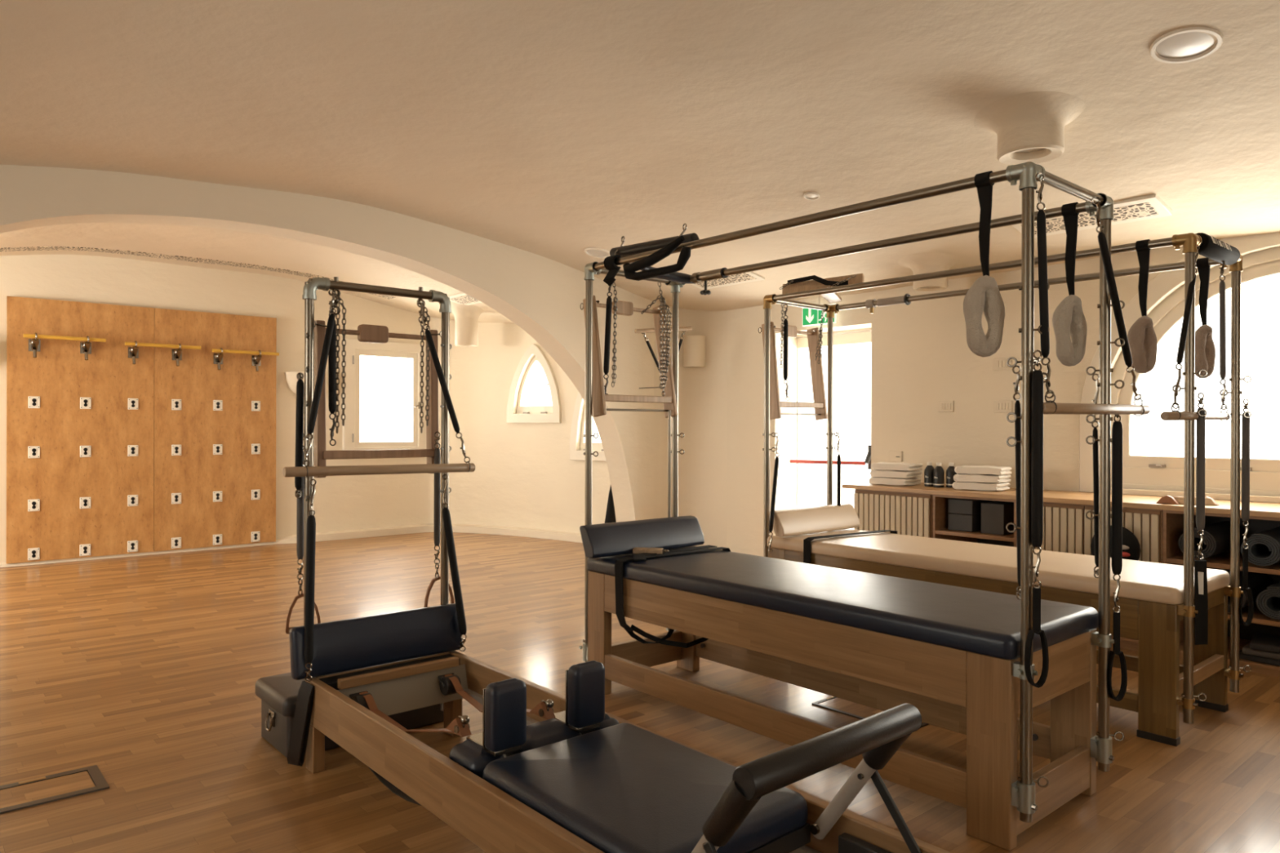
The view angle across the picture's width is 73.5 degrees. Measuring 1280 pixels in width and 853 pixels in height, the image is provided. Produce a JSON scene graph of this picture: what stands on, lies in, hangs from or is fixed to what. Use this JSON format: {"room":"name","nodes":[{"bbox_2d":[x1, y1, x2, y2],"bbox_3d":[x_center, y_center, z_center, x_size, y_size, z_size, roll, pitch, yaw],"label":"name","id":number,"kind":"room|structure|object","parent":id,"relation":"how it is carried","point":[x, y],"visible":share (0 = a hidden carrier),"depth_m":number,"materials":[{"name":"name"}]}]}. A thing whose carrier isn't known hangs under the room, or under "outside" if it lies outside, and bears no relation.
{"room":"pilates studio","nodes":[
{"label":"pilates studio","id":0,"kind":"room"},
{"bbox_2d":[0,254,610,562],"bbox_3d":[-4.746,-0.212,8.421,10.231,2.982,2.962,0,0,-22],"label":"wall","id":1,"kind":"structure","parent":0,"point":[524,475],"depth_m":9.86,"materials":[{"name":"paint"}]},
{"bbox_2d":[5,296,276,564],"bbox_3d":[-4.862,0.033,8.562,2.365,2.430,0.051,0,0,-41],"label":"plywood board","id":2,"kind":"object","parent":1,"relation":"attached to","point":[107,454],"visible":1,"depth_m":8.45,"materials":[{"name":"brown wood"}]},
{"bbox_2d":[22,333,106,359],"bbox_3d":[-5.369,-0.743,8.000,0.640,0.228,0.153,0,0,-41],"label":"wall bar","id":3,"kind":"object","parent":2,"relation":"attached to","point":[33,344],"visible":1,"depth_m":7.93,"materials":[{"name":"yellow wood"}]},
{"bbox_2d":[124,340,200,366],"bbox_3d":[-4.753,-0.721,8.534,0.670,0.228,0.153,0,0,-41],"label":"wall bar","id":4,"kind":"object","parent":2,"relation":"attached to","point":[133,352],"visible":1,"depth_m":8.48,"materials":[{"name":"yellow wood"}]},
{"bbox_2d":[212,347,279,371],"bbox_3d":[-4.167,-0.700,9.041,0.660,0.228,0.153,0,0,-41],"label":"wall bar","id":5,"kind":"object","parent":2,"relation":"attached to","point":[217,357],"visible":1,"depth_m":8.98,"materials":[{"name":"yellow wood"}]},
{"bbox_2d":[0,524,582,567],"bbox_3d":[-3.808,1.240,8.927,7.585,0.083,2.362,0,0,-17],"label":"baseboard","id":6,"kind":"structure","parent":1,"relation":"attached to","point":[495,530],"depth_m":9.83,"materials":[{"name":"paint"}]},
{"bbox_2d":[342,338,426,450],"bbox_3d":[-3.021,-0.327,10.198,1.050,1.360,0.187,0,0,-41],"label":"window","id":7,"kind":"structure","parent":1,"relation":"in","point":[354,348],"depth_m":10.14,"materials":[{"name":"beige paint"}]},
{"bbox_2d":[506,344,561,422],"bbox_3d":[-1.225,-0.505,10.125,0.800,0.929,0.135,0,0,33],"label":"window","id":8,"kind":"structure","parent":1,"relation":"in","point":[517,412],"depth_m":10.13,"materials":[{"name":"beige paint"}]},
{"bbox_2d":[569,391,606,461],"bbox_3d":[-0.478,-0.187,9.579,0.720,1.138,0.135,0,0,39],"label":"window","id":9,"kind":"structure","parent":1,"relation":"in","point":[577,442],"depth_m":9.69,"materials":[{"name":"beige paint"}]},
{"bbox_2d":[0,164,653,522],"bbox_3d":[-3.024,-0.204,5.781,9.200,2.981,0.300,0,0,-41],"label":"archway","id":10,"kind":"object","parent":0,"point":[543,296],"depth_m":6.80,"materials":[{"name":"paint"}]},
{"bbox_2d":[0,0,1279,323],"bbox_3d":[-1.130,-1.360,3.713,9.850,0.934,13.100,0,0,-41],"label":"ceiling","id":11,"kind":"structure","parent":0,"point":[554,130],"depth_m":4.31,"materials":[{"name":"paint"}]},
{"bbox_2d":[0,246,395,299],"bbox_3d":[-4.807,-1.518,8.148,5.200,0.326,0.180,0,0,-41],"label":"strip","id":12,"kind":"object","parent":11,"relation":"attached to","point":[33,248],"visible":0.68,"depth_m":8.35,"materials":[{"name":"beige paint"}]},
{"bbox_2d":[450,302,484,346],"bbox_3d":[-1.987,-1.160,9.825,0.476,0.474,0.476,0,0,-41],"label":"ceiling spotlight","id":13,"kind":"object","parent":11,"relation":"attached to","point":[466,317],"visible":0.95,"depth_m":9.71,"materials":[{"name":"paint"}]},
{"bbox_2d":[690,271,764,289],"bbox_3d":[0.717,-1.287,7.345,0.259,0.127,0.730,0,0,-41],"label":"ceiling vent","id":14,"kind":"object","parent":11,"relation":"in","point":[748,277],"visible":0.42,"depth_m":7.30,"materials":[{"name":"beige paint"}]},
{"bbox_2d":[802,294,836,326],"bbox_3d":[1.530,-1.012,7.336,0.023,0.283,0.350,0,0,-41],"label":"exit sign","id":15,"kind":"object","parent":11,"relation":"hanging from","point":[811,317],"visible":0.63,"depth_m":7.36,"materials":[{"name":"green"}]},
{"bbox_2d":[897,252,959,291],"bbox_3d":[2.107,-1.111,6.215,0.456,0.226,0.456,0,0,-41],"label":"ceiling spotlight","id":16,"kind":"object","parent":11,"relation":"attached to","point":[921,263],"visible":0.87,"depth_m":6.11,"materials":[{"name":"paint"}]},
{"bbox_2d":[973,91,1086,164],"bbox_3d":[1.898,-1.424,4.167,0.516,0.224,0.516,0,0,-41],"label":"ceiling spotlight","id":17,"kind":"object","parent":11,"relation":"attached to","point":[1028,126],"visible":0.98,"depth_m":4.04,"materials":[{"name":"paint"}]},
{"bbox_2d":[1011,194,1172,237],"bbox_3d":[2.658,-1.264,5.090,0.278,0.131,0.820,0,0,-41],"label":"ceiling vent","id":18,"kind":"object","parent":11,"relation":"in","point":[1148,206],"visible":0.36,"depth_m":4.93,"materials":[{"name":"beige paint"}]},
{"bbox_2d":[1020,202,1159,235],"bbox_3d":[2.652,-1.229,5.085,0.168,0.045,0.720,0,0,-41],"label":"grille","id":19,"kind":"object","parent":18,"relation":"attached to","point":[1136,211],"depth_m":4.99,"materials":[{"name":"beige"}]},
{"bbox_2d":[1149,26,1223,63],"bbox_3d":[2.195,-1.540,3.444,0.251,0.072,0.250,0,0,-41],"label":"recessed light","id":20,"kind":"object","parent":11,"relation":"in","point":[1186,45],"visible":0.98,"depth_m":3.44,"materials":[{"name":"beige paint"}]},
{"bbox_2d":[0,532,1279,852],"bbox_3d":[-1.190,1.344,3.737,9.900,0.100,13.200,0,0,-41],"label":"floor","id":21,"kind":"structure","parent":0,"point":[144,670],"depth_m":3.77,"materials":[{"name":"brown wood"}]},
{"bbox_2d":[0,764,109,813],"bbox_3d":[-2.132,1.287,3.026,0.405,0.008,0.260,0,0,-41],"label":"floor hatch","id":22,"kind":"object","parent":21,"relation":"on","point":[23,794],"visible":1,"depth_m":3.05,"materials":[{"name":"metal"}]},
{"bbox_2d":[255,672,444,757],"bbox_3d":[-1.215,1.164,3.667,0.728,0.254,0.391,0,0,-41],"label":"box","id":23,"kind":"object","parent":21,"relation":"on","point":[278,694],"visible":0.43,"depth_m":3.46,"materials":[{"name":"grey leather"}]},
{"bbox_2d":[302,276,951,852],"bbox_3d":[-0.253,0.357,2.568,0.642,1.880,2.491,0,0,-41],"label":"reformer","id":24,"kind":"object","parent":21,"relation":"on","point":[548,771],"visible":0.95,"depth_m":2.31,"materials":[{"name":"brown wood"}]},
{"bbox_2d":[294,372,304,497],"bbox_3d":[-1.310,0.034,3.297,0.033,0.486,0.030,0,0,-21],"label":"spring","id":25,"kind":"object","parent":24,"relation":"hanging from","point":[300,384],"visible":1,"depth_m":3.29,"materials":[{"name":"black"}]},
{"bbox_2d":[296,434,304,580],"bbox_3d":[-1.317,0.308,3.326,0.028,0.576,0.028,0,0,-26],"label":"spring","id":26,"kind":"object","parent":24,"relation":"hanging from","point":[300,509],"visible":0.59,"depth_m":3.31,"materials":[{"name":"grey"}]},
{"bbox_2d":[303,479,316,681],"bbox_3d":[-1.242,0.576,3.233,0.033,0.750,0.118,0,0,-13],"label":"spring","id":27,"kind":"object","parent":24,"relation":"hanging from","point":[311,521],"visible":1,"depth_m":3.21,"materials":[{"name":"black"}]},
{"bbox_2d":[287,680,314,766],"bbox_3d":[-1.264,1.109,3.200,0.124,0.320,0.038,0,0,29],"label":"leather strap","id":28,"kind":"object","parent":27,"relation":"hanging from","point":[301,722],"visible":1,"depth_m":3.19,"materials":[{"name":"black"}]},
{"bbox_2d":[302,288,336,466],"bbox_3d":[-1.214,-0.195,3.259,0.048,0.689,0.197,0,0,9],"label":"spring","id":29,"kind":"object","parent":24,"relation":"hanging from","point":[312,420],"visible":1,"depth_m":3.25,"materials":[{"name":"black"}]},
{"bbox_2d":[328,288,336,445],"bbox_3d":[-1.206,-0.231,3.360,0.030,0.616,0.029,0,0,-41],"label":"spring","id":30,"kind":"object","parent":24,"relation":"hanging from","point":[332,351],"visible":0.81,"depth_m":3.35,"materials":[{"name":"black"}]},
{"bbox_2d":[334,290,346,433],"bbox_3d":[-1.179,-0.255,3.369,0.040,0.569,0.034,0,0,-41],"label":"hanging chain","id":31,"kind":"object","parent":24,"relation":"hanging from","point":[339,297],"visible":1,"depth_m":3.37,"materials":[{"name":"silver metal"}]},
{"bbox_2d":[288,603,462,679],"bbox_3d":[-1.035,0.853,3.434,0.707,0.196,0.078,0,0,-41],"label":"bolster cushion","id":32,"kind":"object","parent":24,"relation":"on","point":[359,642],"visible":0.84,"depth_m":3.39,"materials":[{"name":"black leather"}]},
{"bbox_2d":[313,320,440,477],"bbox_3d":[-1.108,-0.109,3.598,0.597,0.626,0.127,0,0,-41],"label":"swing frame","id":33,"kind":"object","parent":24,"relation":"attached to","point":[366,333],"visible":0.74,"depth_m":3.54,"materials":[{"name":"brown wood"}]},
{"bbox_2d":[318,653,459,689],"bbox_3d":[-0.987,0.977,3.403,0.557,0.035,0.090,0,0,-41],"label":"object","id":34,"kind":"object","parent":24,"relation":"attached to","point":[331,679],"depth_m":3.39,"materials":[{"name":"brown wood"}]},
{"bbox_2d":[418,301,430,433],"bbox_3d":[-0.907,-0.255,3.605,0.040,0.569,0.034,0,0,-41],"label":"hanging chain","id":35,"kind":"object","parent":24,"relation":"hanging from","point":[420,302],"visible":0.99,"depth_m":3.60,"materials":[{"name":"silver metal"}]},
{"bbox_2d":[433,431,440,564],"bbox_3d":[-0.877,0.310,3.707,0.028,0.576,0.028,0,0,-26],"label":"spring","id":36,"kind":"object","parent":24,"relation":"hanging from","point":[437,451],"visible":1,"depth_m":3.69,"materials":[{"name":"grey"}]},
{"bbox_2d":[417,298,470,462],"bbox_3d":[-0.824,-0.193,3.595,0.224,0.692,0.036,0,0,-8],"label":"spring","id":37,"kind":"object","parent":24,"relation":"hanging from","point":[428,336],"visible":1,"depth_m":3.59,"materials":[{"name":"black"}]},
{"bbox_2d":[282,461,475,478],"bbox_3d":[-0.999,0.168,3.369,0.780,0.047,0.046,0,0,-41],"label":"bar","id":38,"kind":"object","parent":37,"relation":"hanging from","point":[309,471],"visible":1,"depth_m":3.33,"materials":[{"name":"brown wood"}]},
{"bbox_2d":[441,474,466,651],"bbox_3d":[-0.791,0.576,3.618,0.122,0.748,0.052,0,0,18],"label":"spring","id":39,"kind":"object","parent":24,"relation":"hanging from","point":[446,513],"visible":1,"depth_m":3.60,"materials":[{"name":"black"}]},
{"bbox_2d":[578,161,1124,850],"bbox_3d":[0.696,0.244,3.630,0.677,2.111,2.282,0,0,-41],"label":"table","id":40,"kind":"object","parent":21,"relation":"on","point":[954,654],"visible":0.94,"depth_m":3.06,"materials":[{"name":"brown wood"}]},
{"bbox_2d":[603,284,612,394],"bbox_3d":[-0.159,-0.459,4.340,0.057,0.636,0.029,0,0,-41],"label":"spring","id":41,"kind":"object","parent":40,"relation":"hanging from","point":[609,300],"visible":0.84,"depth_m":4.33,"materials":[{"name":"black"}]},
{"bbox_2d":[580,295,677,417],"bbox_3d":[-0.059,-0.356,4.507,0.582,0.617,0.220,0,0,-41],"label":"swing frame","id":42,"kind":"object","parent":41,"relation":"hanging from","point":[599,397],"visible":0.66,"depth_m":4.47,"materials":[{"name":"brown wood"}]},
{"bbox_2d":[579,515,704,558],"bbox_3d":[0.025,0.555,4.359,0.750,0.150,0.115,0,0,-41],"label":"bolster cushion","id":43,"kind":"object","parent":40,"relation":"on","point":[620,538],"visible":0.88,"depth_m":4.30,"materials":[{"name":"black leather"}]},
{"bbox_2d":[603,235,690,285],"bbox_3d":[0.023,-0.747,3.905,0.079,0.157,0.601,0,0,-36],"label":"strap","id":44,"kind":"object","parent":40,"relation":"on","point":[629,269],"visible":0.97,"depth_m":3.84,"materials":[{"name":"black"}]},
{"bbox_2d":[609,223,699,257],"bbox_3d":[0.054,-0.864,4.014,0.550,0.123,0.070,0,0,45],"label":"bar","id":45,"kind":"object","parent":40,"relation":"on","point":[629,250],"visible":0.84,"depth_m":4.01,"materials":[{"name":"black leather"}]},
{"bbox_2d":[640,281,671,396],"bbox_3d":[0.088,-0.465,4.542,0.163,0.614,0.050,0,0,-4],"label":"hanging chain","id":46,"kind":"object","parent":40,"relation":"hanging from","point":[661,298],"visible":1,"depth_m":4.54,"materials":[{"name":"silver metal"}]},
{"bbox_2d":[614,545,730,648],"bbox_3d":[0.214,0.822,4.175,0.695,0.404,0.334,0,0,-41],"label":"strap","id":47,"kind":"object","parent":40,"relation":"on","point":[619,563],"visible":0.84,"depth_m":4.01,"materials":[{"name":"black"}]},
{"bbox_2d":[963,170,1004,357],"bbox_3d":[1.094,-0.514,2.724,0.129,0.586,0.071,0,0,0],"label":"fleece cuff","id":48,"kind":"object","parent":40,"relation":"hanging from","point":[984,295],"visible":0.99,"depth_m":2.70,"materials":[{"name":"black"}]},
{"bbox_2d":[1012,364,1021,599],"bbox_3d":[1.183,0.177,2.679,0.057,0.736,0.022,0,0,-41],"label":"spring","id":49,"kind":"object","parent":40,"relation":"hanging from","point":[1017,405],"visible":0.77,"depth_m":2.67,"materials":[{"name":"black"}]},
{"bbox_2d":[1031,350,1043,588],"bbox_3d":[1.197,0.130,2.583,0.033,0.721,0.032,0,0,-2],"label":"spring","id":50,"kind":"object","parent":40,"relation":"hanging from","point":[1037,398],"visible":1,"depth_m":2.57,"materials":[{"name":"black"}]},
{"bbox_2d":[1024,587,1048,688],"bbox_3d":[1.196,0.636,2.584,0.066,0.298,0.022,0,0,-7],"label":"loop","id":51,"kind":"object","parent":50,"relation":"hanging from","point":[1037,629],"visible":1,"depth_m":2.58,"materials":[{"name":"black"}]},
{"bbox_2d":[1035,172,1053,398],"bbox_3d":[1.230,-0.425,2.601,0.083,0.680,0.028,0,0,-41],"label":"spring","id":52,"kind":"object","parent":40,"relation":"hanging from","point":[1041,216],"visible":0.99,"depth_m":2.58,"materials":[{"name":"black"}]},
{"bbox_2d":[1052,202,1087,366],"bbox_3d":[1.554,-0.511,3.095,0.129,0.588,0.070,0,0,-17],"label":"fleece cuff","id":53,"kind":"object","parent":40,"relation":"hanging from","point":[1068,319],"visible":1,"depth_m":3.08,"materials":[{"name":"black"}]},
{"bbox_2d":[1091,373,1099,577],"bbox_3d":[1.637,0.178,3.071,0.048,0.736,0.022,0,0,-41],"label":"spring","id":54,"kind":"object","parent":40,"relation":"hanging from","point":[1095,433],"visible":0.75,"depth_m":3.06,"materials":[{"name":"black"}]},
{"bbox_2d":[1091,195,1141,400],"bbox_3d":[1.657,-0.429,2.970,0.387,0.673,0.025,0,0,-40],"label":"spring","id":55,"kind":"object","parent":40,"relation":"hanging from","point":[1102,240],"visible":1,"depth_m":2.94,"materials":[{"name":"black"}]},
{"bbox_2d":[1043,391,1150,416],"bbox_3d":[1.529,-0.071,2.860,0.856,0.068,0.041,0,0,-41],"label":"bar","id":56,"kind":"object","parent":55,"relation":"hanging from","point":[1050,406],"visible":1,"depth_m":2.80,"materials":[{"name":"brown wood"}]},
{"bbox_2d":[1111,414,1122,612],"bbox_3d":[1.663,0.286,2.988,0.033,0.731,0.032,0,0,-2],"label":"spring","id":57,"kind":"object","parent":40,"relation":"hanging from","point":[1117,429],"visible":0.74,"depth_m":2.98,"materials":[{"name":"black"}]},
{"bbox_2d":[1106,612,1127,701],"bbox_3d":[1.662,0.802,2.988,0.066,0.307,0.022,0,0,-7],"label":"loop","id":58,"kind":"object","parent":57,"relation":"hanging from","point":[1116,627],"visible":1,"depth_m":2.98,"materials":[{"name":"black"}]},
{"bbox_2d":[811,696,928,728],"bbox_3d":[1.075,1.297,3.913,0.285,0.008,0.500,0,0,-41],"label":"floor hatch","id":59,"kind":"object","parent":21,"relation":"on","point":[840,705],"visible":0.43,"depth_m":3.94,"materials":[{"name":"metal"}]},
{"bbox_2d":[853,488,933,537],"bbox_3d":[2.041,0.885,6.380,0.645,0.835,0.635,0,0,-41],"label":"base cabinet","id":60,"kind":"object","parent":21,"relation":"on","point":[908,513],"visible":0.36,"depth_m":6.14,"materials":[{"name":"brown wood"}]},
{"bbox_2d":[932,494,1016,546],"bbox_3d":[2.455,0.886,5.925,0.615,0.835,0.591,0,0,-41],"label":"base cabinet","id":61,"kind":"object","parent":21,"relation":"on","point":[940,502],"visible":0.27,"depth_m":5.94,"materials":[{"name":"brown wood"}]},
{"bbox_2d":[947,513,981,532],"bbox_3d":[2.304,0.660,5.982,0.280,0.114,0.180,0,0,-41],"label":"storage box","id":62,"kind":"object","parent":61,"relation":"on","point":[956,522],"visible":0.62,"depth_m":5.88,"materials":[{"name":"grey laminate"}]},
{"bbox_2d":[947,497,991,515],"bbox_3d":[2.305,0.552,5.982,0.280,0.098,0.180,0,0,-41],"label":"storage box","id":63,"kind":"object","parent":62,"relation":"on","point":[955,505],"visible":0.64,"depth_m":5.88,"materials":[{"name":"grey laminate"}]},
{"bbox_2d":[935,528,1013,542],"bbox_3d":[2.448,0.731,5.918,0.585,0.025,0.555,0,0,-41],"label":"shelf","id":64,"kind":"object","parent":61,"relation":"attached to","point":[940,532],"depth_m":5.75,"materials":[{"name":"brown wood"}]},
{"bbox_2d":[981,501,1013,535],"bbox_3d":[2.455,0.616,5.808,0.280,0.204,0.160,0,0,-41],"label":"storage box","id":65,"kind":"object","parent":61,"relation":"on","point":[995,515],"visible":0.68,"depth_m":5.71,"materials":[{"name":"grey laminate"}]},
{"bbox_2d":[762,232,1251,746],"bbox_3d":[1.747,0.256,4.530,0.711,2.094,2.328,0,0,-41],"label":"table","id":66,"kind":"object","parent":21,"relation":"on","point":[1153,597],"visible":0.68,"depth_m":3.89,"materials":[{"name":"brown wood"}]},
{"bbox_2d":[782,304,790,400],"bbox_3d":[0.904,-0.456,5.280,0.048,0.596,0.029,0,0,-41],"label":"spring","id":67,"kind":"object","parent":66,"relation":"hanging from","point":[785,321],"visible":1,"depth_m":5.26,"materials":[{"name":"black"}]},
{"bbox_2d":[758,321,827,420],"bbox_3d":[0.970,-0.343,5.448,0.554,0.604,0.190,0,0,-41],"label":"swing frame","id":68,"kind":"object","parent":67,"relation":"hanging from","point":[819,404],"visible":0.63,"depth_m":5.45,"materials":[{"name":"brown wood"}]},
{"bbox_2d":[768,503,860,537],"bbox_3d":[1.087,0.572,5.279,0.760,0.150,0.115,0,0,-41],"label":"bolster cushion","id":69,"kind":"object","parent":66,"relation":"on","point":[822,518],"visible":0.98,"depth_m":5.22,"materials":[{"name":"beige leather"}]},
{"bbox_2d":[779,273,864,303],"bbox_3d":[1.184,-0.830,5.118,0.542,0.107,0.483,0,0,-41],"label":"board","id":70,"kind":"object","parent":66,"relation":"on","point":[802,284],"visible":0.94,"depth_m":5.03,"materials":[{"name":"brown wood"}]},
{"bbox_2d":[1127,239,1157,373],"bbox_3d":[2.126,-0.505,3.621,0.129,0.564,0.071,0,0,-17],"label":"fleece cuff","id":71,"kind":"object","parent":66,"relation":"hanging from","point":[1141,335],"visible":0.98,"depth_m":3.60,"materials":[{"name":"black"}]},
{"bbox_2d":[1172,245,1199,408],"bbox_3d":[2.188,-0.408,3.431,0.276,0.681,0.022,0,0,-42],"label":"spring","id":72,"kind":"object","parent":66,"relation":"hanging from","point":[1191,286],"visible":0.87,"depth_m":3.41,"materials":[{"name":"black"}]},
{"bbox_2d":[1160,404,1231,421],"bbox_3d":[2.294,-0.056,3.522,0.770,0.066,0.039,0,0,-41],"label":"bar","id":73,"kind":"object","parent":66,"relation":"hanging from","point":[1174,415],"visible":0.98,"depth_m":3.41,"materials":[{"name":"brown wood"}]},
{"bbox_2d":[1195,392,1205,559],"bbox_3d":[2.280,0.202,3.484,0.031,0.681,0.030,0,0,-2],"label":"spring","id":74,"kind":"object","parent":66,"relation":"hanging from","point":[1201,421],"visible":1,"depth_m":3.47,"materials":[{"name":"grey"}]},
{"bbox_2d":[1194,560,1208,644],"bbox_3d":[2.281,0.715,3.478,0.060,0.342,0.024,0,0,-2],"label":"loop","id":75,"kind":"object","parent":74,"relation":"hanging from","point":[1201,597],"visible":1,"depth_m":3.48,"materials":[{"name":"black"}]},
{"bbox_2d":[1195,257,1215,378],"bbox_3d":[2.627,-0.505,3.996,0.128,0.562,0.071,0,0,-24],"label":"fleece cuff","id":76,"kind":"object","parent":66,"relation":"hanging from","point":[1205,348],"visible":0.88,"depth_m":3.98,"materials":[{"name":"black"}]},
{"bbox_2d":[1195,232,1239,265],"bbox_3d":[2.479,-0.763,3.693,0.430,0.082,0.086,0,0,-41],"label":"roll","id":77,"kind":"object","parent":66,"relation":"on","point":[1212,248],"visible":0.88,"depth_m":3.63,"materials":[{"name":"black"}]},
{"bbox_2d":[1219,260,1226,409],"bbox_3d":[2.546,-0.409,3.742,0.040,0.676,0.026,0,0,-41],"label":"spring","id":78,"kind":"object","parent":66,"relation":"hanging from","point":[1222,284],"visible":0.91,"depth_m":3.73,"materials":[{"name":"grey"}]},
{"bbox_2d":[1241,398,1249,549],"bbox_3d":[2.752,0.216,3.894,0.031,0.686,0.030,0,0,-2],"label":"spring","id":79,"kind":"object","parent":66,"relation":"hanging from","point":[1245,421],"visible":1,"depth_m":3.88,"materials":[{"name":"grey"}]},
{"bbox_2d":[1239,548,1253,626],"bbox_3d":[2.750,0.730,3.894,0.066,0.348,0.022,0,0,-7],"label":"loop","id":80,"kind":"object","parent":79,"relation":"hanging from","point":[1245,552],"visible":1,"depth_m":3.89,"materials":[{"name":"black"}]},
{"bbox_2d":[1016,502,1162,651],"bbox_3d":[2.912,0.888,5.375,0.645,0.835,0.835,0,0,-41],"label":"base cabinet","id":81,"kind":"object","parent":21,"relation":"on","point":[1067,528],"visible":0.29,"depth_m":5.15,"materials":[{"name":"brown wood"}]},
{"bbox_2d":[1090,524,1140,560],"bbox_3d":[2.753,0.661,4.961,0.138,0.359,0.270,0,0,-41],"label":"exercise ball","id":82,"kind":"object","parent":81,"relation":"hanging from","point":[1131,544],"visible":0.28,"depth_m":4.87,"materials":[{"name":"black"}]},
{"bbox_2d":[1162,510,1279,677],"bbox_3d":[3.619,0.891,4.583,0.615,0.835,1.283,0,0,-41],"label":"base cabinet","id":83,"kind":"object","parent":21,"relation":"on","point":[1172,521],"visible":0.21,"depth_m":4.87,"materials":[{"name":"brown wood"}]},
{"bbox_2d":[842,482,1279,518],"bbox_3d":[2.905,0.455,5.373,0.660,0.029,3.455,0,0,-41],"label":"countertop","id":84,"kind":"structure","parent":83,"relation":"on","point":[1149,502],"depth_m":5.33,"materials":[{"name":"brown wood"}]},
{"bbox_2d":[951,481,1009,490],"bbox_3d":[2.360,0.409,5.934,0.337,0.057,0.240,0,0,41],"label":"folded towel","id":85,"kind":"object","parent":84,"relation":"on","point":[956,485],"visible":0.84,"depth_m":5.84,"materials":[{"name":"white fabric"}]},
{"bbox_2d":[953,473,1011,483],"bbox_3d":[2.365,0.355,5.928,0.337,0.058,0.240,0,0,39],"label":"folded towel","id":86,"kind":"object","parent":85,"relation":"on","point":[988,478],"visible":0.84,"depth_m":5.83,"materials":[{"name":"white fabric"}]},
{"bbox_2d":[954,465,1011,475],"bbox_3d":[2.370,0.301,5.922,0.337,0.057,0.240,0,0,36],"label":"folded towel","id":87,"kind":"object","parent":86,"relation":"on","point":[963,469],"visible":1,"depth_m":5.83,"materials":[{"name":"white fabric"}]},
{"bbox_2d":[1177,520,1244,559],"bbox_3d":[3.294,0.647,4.923,0.570,0.169,0.184,0,0,-41],"label":"exercise mat","id":88,"kind":"object","parent":83,"relation":"on","point":[1216,535],"visible":0.64,"depth_m":4.77,"materials":[{"name":"grey plastic"}]},
{"bbox_2d":[1166,551,1279,574],"bbox_3d":[3.611,0.761,4.576,0.585,0.025,1.247,0,0,-41],"label":"shelf","id":89,"kind":"object","parent":83,"relation":"attached to","point":[1222,561],"depth_m":4.72,"materials":[{"name":"brown wood"}]},
{"bbox_2d":[1227,571,1274,612],"bbox_3d":[3.382,0.920,4.822,0.570,0.169,0.184,0,0,-41],"label":"exercise mat","id":90,"kind":"object","parent":83,"relation":"on","point":[1258,583],"visible":0.27,"depth_m":4.77,"materials":[{"name":"grey plastic"}]},
{"bbox_2d":[1227,602,1279,626],"bbox_3d":[3.611,1.031,4.576,0.585,0.025,1.247,0,0,-41],"label":"shelf","id":91,"kind":"object","parent":83,"relation":"attached to","point":[1259,617],"depth_m":4.56,"materials":[{"name":"brown wood"}]},
{"bbox_2d":[1239,649,1279,666],"bbox_3d":[3.444,1.239,4.603,0.300,0.036,0.340,0,0,-35],"label":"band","id":92,"kind":"object","parent":83,"relation":"on","point":[1276,662],"visible":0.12,"depth_m":4.56,"materials":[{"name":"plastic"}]},
{"bbox_2d":[1242,643,1279,659],"bbox_3d":[3.458,1.204,4.588,0.310,0.036,0.348,0,0,-41],"label":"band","id":93,"kind":"object","parent":92,"relation":"on","point":[1246,650],"visible":0.41,"depth_m":4.55,"materials":[{"name":"grey"}]},
{"bbox_2d":[1249,633,1279,653],"bbox_3d":[3.471,1.169,4.573,0.340,0.036,0.300,0,0,39],"label":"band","id":94,"kind":"object","parent":93,"relation":"on","point":[1271,643],"visible":1,"depth_m":4.56,"materials":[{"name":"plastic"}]},
{"bbox_2d":[1240,526,1279,565],"bbox_3d":[3.487,0.650,4.700,0.570,0.169,0.184,0,0,-41],"label":"exercise mat","id":95,"kind":"object","parent":83,"relation":"on","point":[1264,548],"visible":0.92,"depth_m":4.53,"materials":[{"name":"grey plastic"}]},
{"bbox_2d":[1256,581,1279,619],"bbox_3d":[3.532,0.920,4.648,0.570,0.169,0.184,0,0,-41],"label":"exercise mat","id":96,"kind":"object","parent":83,"relation":"on","point":[1268,602],"visible":1,"depth_m":4.50,"materials":[{"name":"grey plastic"}]},
{"bbox_2d":[653,302,727,550],"bbox_3d":[0.487,0.028,8.297,0.503,2.535,0.503,0,0,-41],"label":"wall","id":97,"kind":"structure","parent":0,"point":[702,391],"depth_m":8.40,"materials":[{"name":"paint"}]},
{"bbox_2d":[683,335,705,367],"bbox_3d":[0.530,-0.734,8.371,0.220,0.300,0.110,0,0,4],"label":"wall light","id":98,"kind":"object","parent":97,"relation":"attached to","point":[694,346],"visible":0.98,"depth_m":8.33,"materials":[{"name":"paint"}]},
{"bbox_2d":[726,245,1184,556],"bbox_3d":[3.570,0.062,5.409,0.380,2.491,9.500,0,0,-41],"label":"wall","id":99,"kind":"structure","parent":0,"point":[922,357],"depth_m":6.69,"materials":[{"name":"paint"}]},
{"bbox_2d":[790,328,871,507],"bbox_3d":[1.741,0.180,7.689,0.177,2.239,1.500,0,0,-41],"label":"door","id":100,"kind":"structure","parent":99,"relation":"in","point":[855,336],"depth_m":7.81,"materials":[{"name":"beige paint"}]},
{"bbox_2d":[1079,232,1279,502],"bbox_3d":[3.789,-0.369,4.962,0.175,1.624,2.320,0,0,-41],"label":"window","id":101,"kind":"structure","parent":99,"relation":"in","point":[1142,475],"depth_m":5.44,"materials":[{"name":"beige paint"}]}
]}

